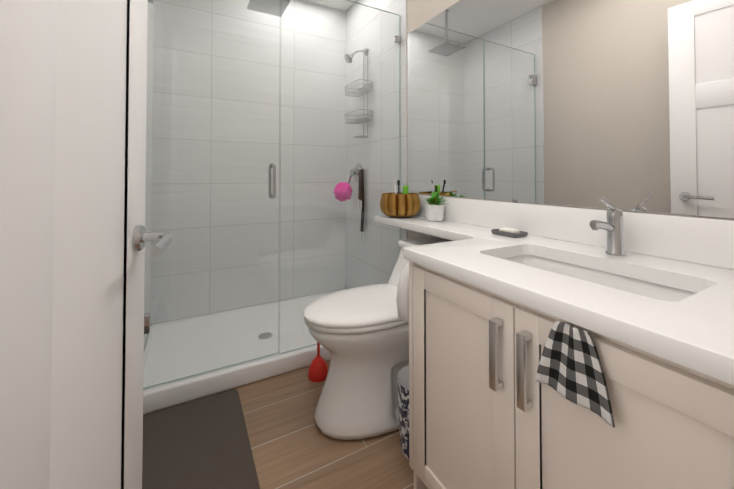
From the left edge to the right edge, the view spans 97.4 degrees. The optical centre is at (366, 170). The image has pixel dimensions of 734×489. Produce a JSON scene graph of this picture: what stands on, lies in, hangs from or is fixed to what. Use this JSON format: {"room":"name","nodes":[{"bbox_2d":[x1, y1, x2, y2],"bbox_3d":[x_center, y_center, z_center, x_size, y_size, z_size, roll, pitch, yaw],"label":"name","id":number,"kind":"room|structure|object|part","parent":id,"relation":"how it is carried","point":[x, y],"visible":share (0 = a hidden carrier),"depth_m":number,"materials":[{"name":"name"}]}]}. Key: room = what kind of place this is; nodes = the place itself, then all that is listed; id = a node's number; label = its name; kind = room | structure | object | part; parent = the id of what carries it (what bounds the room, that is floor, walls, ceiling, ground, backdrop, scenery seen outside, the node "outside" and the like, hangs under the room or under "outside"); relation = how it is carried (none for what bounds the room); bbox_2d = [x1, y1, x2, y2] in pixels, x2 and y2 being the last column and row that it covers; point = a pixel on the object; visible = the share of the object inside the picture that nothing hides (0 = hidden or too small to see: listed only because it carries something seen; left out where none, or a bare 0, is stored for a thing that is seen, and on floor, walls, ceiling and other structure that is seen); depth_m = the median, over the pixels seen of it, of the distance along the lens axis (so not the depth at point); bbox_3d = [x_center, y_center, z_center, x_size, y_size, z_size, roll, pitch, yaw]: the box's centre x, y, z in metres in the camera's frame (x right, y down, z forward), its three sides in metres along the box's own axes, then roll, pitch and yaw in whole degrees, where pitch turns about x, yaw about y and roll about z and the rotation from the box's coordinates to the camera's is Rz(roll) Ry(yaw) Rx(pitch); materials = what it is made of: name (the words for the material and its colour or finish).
{"room":"bathroom","nodes":[
{"label":"bathroom","id":0,"kind":"room"},
{"bbox_2d":[145,360,413,488],"bbox_3d":[-0.197,1.188,1.465,1.780,0.050,3.080,1,-1,-29],"label":"floor","id":1,"kind":"structure","parent":0,"point":[292,445],"depth_m":1.35,"materials":[{"name":"brown wood"}]},
{"bbox_2d":[142,389,259,488],"bbox_3d":[-0.701,1.153,1.245,0.475,0.011,0.830,1,-1,-29],"label":"rug","id":2,"kind":"object","parent":1,"relation":"on","point":[202,443],"visible":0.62,"depth_m":1.34,"materials":[{"name":"grey fabric"}]},
{"bbox_2d":[143,289,345,414],"bbox_3d":[-0.657,1.128,2.301,1.560,0.100,0.955,1,-1,-29],"label":"shower pan","id":3,"kind":"object","parent":1,"relation":"on","point":[170,394],"visible":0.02,"depth_m":1.99,"materials":[{"name":"white plastic"}]},
{"bbox_2d":[143,0,400,388],"bbox_3d":[-0.446,-0.029,1.937,1.563,2.199,0.130,1,-1,-29],"label":"glass","id":4,"kind":"object","parent":3,"relation":"on","point":[272,196],"visible":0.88,"depth_m":1.85,"materials":[{"name":"clear glass"}]},
{"bbox_3d":[-0.818,-0.036,1.732,0.690,2.192,0.010,1,-1,-29],"label":"door","id":5,"kind":"part","parent":4,"relation":"part of","materials":[{"name":"clear glass"}]},
{"bbox_2d":[308,342,327,381],"bbox_3d":[-0.277,1.016,1.841,0.120,0.307,0.120,1,-1,-29],"label":"plunger","id":6,"kind":"object","parent":1,"relation":"on","point":[318,370],"visible":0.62,"depth_m":1.80,"materials":[{"name":"red plastic"}]},
{"bbox_2d":[303,237,448,439],"bbox_3d":[0.108,0.784,1.640,0.879,0.765,0.443,1,-1,-29],"label":"toilet","id":7,"kind":"object","parent":1,"relation":"on","point":[360,334],"visible":0.54,"depth_m":1.43,"materials":[{"name":"white ceramic"}]},
{"bbox_3d":[-0.008,0.661,1.579,0.616,0.058,0.419,1,-1,-29],"label":"seat","id":8,"kind":"part","parent":7,"relation":"part of","materials":[{"name":"plastic"}]},
{"bbox_3d":[0.333,0.808,1.764,0.346,0.721,0.432,1,-1,-29],"label":"tank","id":9,"kind":"part","parent":7,"relation":"part of","materials":[{"name":"white ceramic"}]},
{"bbox_3d":[0.382,0.425,1.797,0.253,0.042,0.443,1,-1,-29],"label":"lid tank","id":10,"kind":"part","parent":7,"relation":"part of","materials":[{"name":"white ceramic"}]},
{"bbox_2d":[397,365,408,459],"bbox_3d":[0.226,1.016,1.353,0.202,0.290,0.202,1,-1,-29],"label":"basket","id":11,"kind":"object","parent":1,"relation":"on","point":[403,387],"visible":0.23,"depth_m":1.31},
{"bbox_2d":[404,255,733,488],"bbox_3d":[0.655,0.734,0.870,0.664,0.839,0.998,1,-1,-29],"label":"bathroom vanity","id":12,"kind":"object","parent":1,"relation":"on","point":[480,417],"depth_m":0.74,"materials":[{"name":"paint"}]},
{"bbox_2d":[396,263,408,321],"bbox_3d":[0.182,0.454,1.245,0.143,0.242,0.104,1,-1,-29],"label":"toilet paper","id":13,"kind":"object","parent":12,"relation":"hanging from","point":[402,299],"visible":0.27,"depth_m":1.21,"materials":[{"name":"white paper"}]},
{"bbox_3d":[0.346,0.462,0.781,0.032,0.170,0.098,1,-1,-29],"label":"handle","id":14,"kind":"part","parent":12,"relation":"part of","materials":[{"name":"silver metal"}]},
{"bbox_2d":[374,215,733,374],"bbox_3d":[0.447,0.300,1.267,0.652,0.040,1.880,1,-1,-29],"label":"countertop","id":15,"kind":"structure","parent":12,"relation":"on","point":[699,327],"depth_m":0.78,"materials":[{"name":"white stone"}]},
{"bbox_2d":[380,180,420,217],"bbox_3d":[0.204,0.176,2.055,0.278,0.233,0.260,1,-1,-29],"label":"bowl","id":16,"kind":"object","parent":15,"relation":"on","point":[404,204],"visible":1,"depth_m":1.97,"materials":[{"name":"brown wood"}]},
{"bbox_2d":[424,191,448,221],"bbox_3d":[0.386,0.204,1.843,0.158,0.169,0.176,1,-1,-29],"label":"plant","id":17,"kind":"object","parent":15,"relation":"on","point":[434,208],"visible":1,"depth_m":1.83,"materials":[{"name":"green plant"}]},
{"bbox_3d":[0.394,0.242,1.870,0.112,0.095,0.112,1,-1,-29],"label":"pot","id":18,"kind":"part","parent":17,"relation":"part of","materials":[{"name":"white ceramic"}]},
{"bbox_2d":[491,227,527,237],"bbox_3d":[0.622,0.267,1.413,0.088,0.029,0.128,1,-1,-29],"label":"soap dish","id":19,"kind":"object","parent":15,"relation":"on","point":[510,232],"visible":1,"depth_m":1.38,"materials":[{"name":"grey ceramic"}]},
{"bbox_2d":[498,251,701,302],"bbox_3d":[0.618,0.384,0.943,0.331,0.162,0.567,1,-1,-29],"label":"sink","id":20,"kind":"object","parent":15,"relation":"in","point":[666,289],"depth_m":1.00,"materials":[{"name":"white ceramic"}]},
{"bbox_2d":[586,196,629,254],"bbox_3d":[0.775,0.178,1.044,0.162,0.195,0.054,1,-1,-29],"label":"faucet","id":21,"kind":"object","parent":15,"relation":"on","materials":[{"name":"silver metal"}]},
{"bbox_2d":[535,321,614,427],"bbox_3d":[0.416,0.390,0.655,0.019,0.152,0.154,1,-1,-29],"label":"plaid towel","id":22,"kind":"object","parent":12,"relation":"hanging from","point":[570,368],"visible":0.96,"depth_m":0.64,"materials":[{"name":"fabric"}]},
{"bbox_2d":[305,0,356,10],"bbox_3d":[-0.197,-1.601,1.512,1.780,0.050,3.080,1,-1,-29],"label":"ceiling","id":23,"kind":"structure","parent":0,"point":[342,5],"depth_m":2.99,"materials":[{"name":"paint"}]},
{"bbox_2d":[247,0,289,16],"bbox_3d":[-0.708,-1.372,2.312,0.250,0.382,0.250,1,-1,-29],"label":"shower head","id":24,"kind":"object","parent":23,"relation":"attached to","point":[282,5],"depth_m":2.32},
{"bbox_2d":[407,0,733,240],"bbox_3d":[0.538,-0.200,1.894,0.100,2.740,3.080,1,-1,-29],"label":"wall","id":25,"kind":"structure","parent":0,"point":[420,13],"depth_m":2.08,"materials":[{"name":"beige paint"}]},
{"bbox_2d":[346,0,406,288],"bbox_3d":[0.036,-0.186,2.693,0.008,2.740,0.995,1,-1,-29],"label":"wall tile","id":26,"kind":"structure","parent":25,"relation":"attached to","point":[399,7],"depth_m":2.62,"materials":[{"name":"white tile"}]},
{"bbox_2d":[348,163,361,183],"bbox_3d":[-0.112,0.026,2.868,0.080,0.188,0.170,1,-1,-29],"label":"valve","id":27,"kind":"object","parent":26,"relation":"attached to","point":[356,169],"depth_m":2.86,"materials":[{"name":"silver metal"}]},
{"bbox_2d":[333,168,352,200],"bbox_3d":[-0.205,0.121,2.780,0.163,0.293,0.184,1,-1,-29],"label":"loofah","id":28,"kind":"object","parent":27,"relation":"hanging from","point":[342,194],"depth_m":2.73,"materials":[{"name":"pink plastic"}]},
{"bbox_2d":[358,169,363,243],"bbox_3d":[-0.050,0.302,2.758,0.025,0.635,0.086,1,-1,-29],"label":"hanging scrubber","id":29,"kind":"object","parent":27,"relation":"hanging from","point":[361,176],"depth_m":2.75,"materials":[{"name":"brown plastic"}]},
{"bbox_2d":[344,49,368,62],"bbox_3d":[-0.091,-0.971,2.713,0.209,0.149,0.084,1,-1,-29],"label":"shower head","id":30,"kind":"object","parent":26,"relation":"attached to","point":[349,58],"depth_m":2.69},
{"bbox_2d":[345,50,372,138],"bbox_3d":[-0.071,-0.659,2.720,0.147,0.768,0.285,1,-1,-29],"label":"caddy","id":31,"kind":"object","parent":30,"relation":"hanging from","point":[367,114],"depth_m":2.72,"materials":[{"name":"silver metal"}]},
{"bbox_2d":[407,0,733,218],"bbox_3d":[0.734,-0.411,1.430,0.008,1.114,1.868,1,-1,-29],"label":"mirror","id":32,"kind":"object","parent":25,"relation":"attached to","point":[624,105],"visible":0.9,"depth_m":1.26,"materials":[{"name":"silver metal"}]},
{"bbox_2d":[416,195,733,270],"bbox_3d":[0.725,0.215,1.421,0.018,0.134,1.880,1,-1,-29],"label":"backsplash","id":33,"kind":"structure","parent":25,"relation":"attached to","point":[692,239],"depth_m":1.10,"materials":[{"name":"white stone"}]},
{"bbox_3d":[-0.916,-0.184,2.794,1.580,2.740,0.100,1,-1,-29],"label":"wall","id":34,"kind":"structure","parent":0,"visible":0},
{"bbox_2d":[150,0,345,326],"bbox_3d":[-0.890,-0.185,2.746,1.564,2.740,0.008,1,-1,-29],"label":"wall tile","id":35,"kind":"structure","parent":34,"relation":"attached to","point":[178,169],"depth_m":2.67,"materials":[{"name":"white tile"}]},
{"bbox_3d":[-0.933,-0.213,1.083,0.100,2.740,3.080,1,-1,-29],"label":"wall","id":36,"kind":"structure","parent":0,"visible":0},
{"bbox_2d":[0,0,172,488],"bbox_3d":[-0.348,0.021,0.324,0.156,2.234,0.878,0,-1,-21],"label":"door","id":37,"kind":"structure","parent":36,"relation":"in","point":[75,236],"depth_m":0.43,"materials":[{"name":"white paint"}]},
{"bbox_3d":[-0.464,0.139,0.617,0.156,0.054,0.162,0,-1,-21],"label":"handle","id":38,"kind":"part","parent":37,"relation":"part of","materials":[{"name":"silver metal"}]},
{"bbox_2d":[144,3,153,349],"bbox_3d":[-1.341,-0.199,1.935,0.008,2.740,0.995,1,-1,-29],"label":"wall tile","id":39,"kind":"structure","parent":36,"relation":"attached to","point":[147,295],"depth_m":2.17,"materials":[{"name":"white tile"}]}
]}

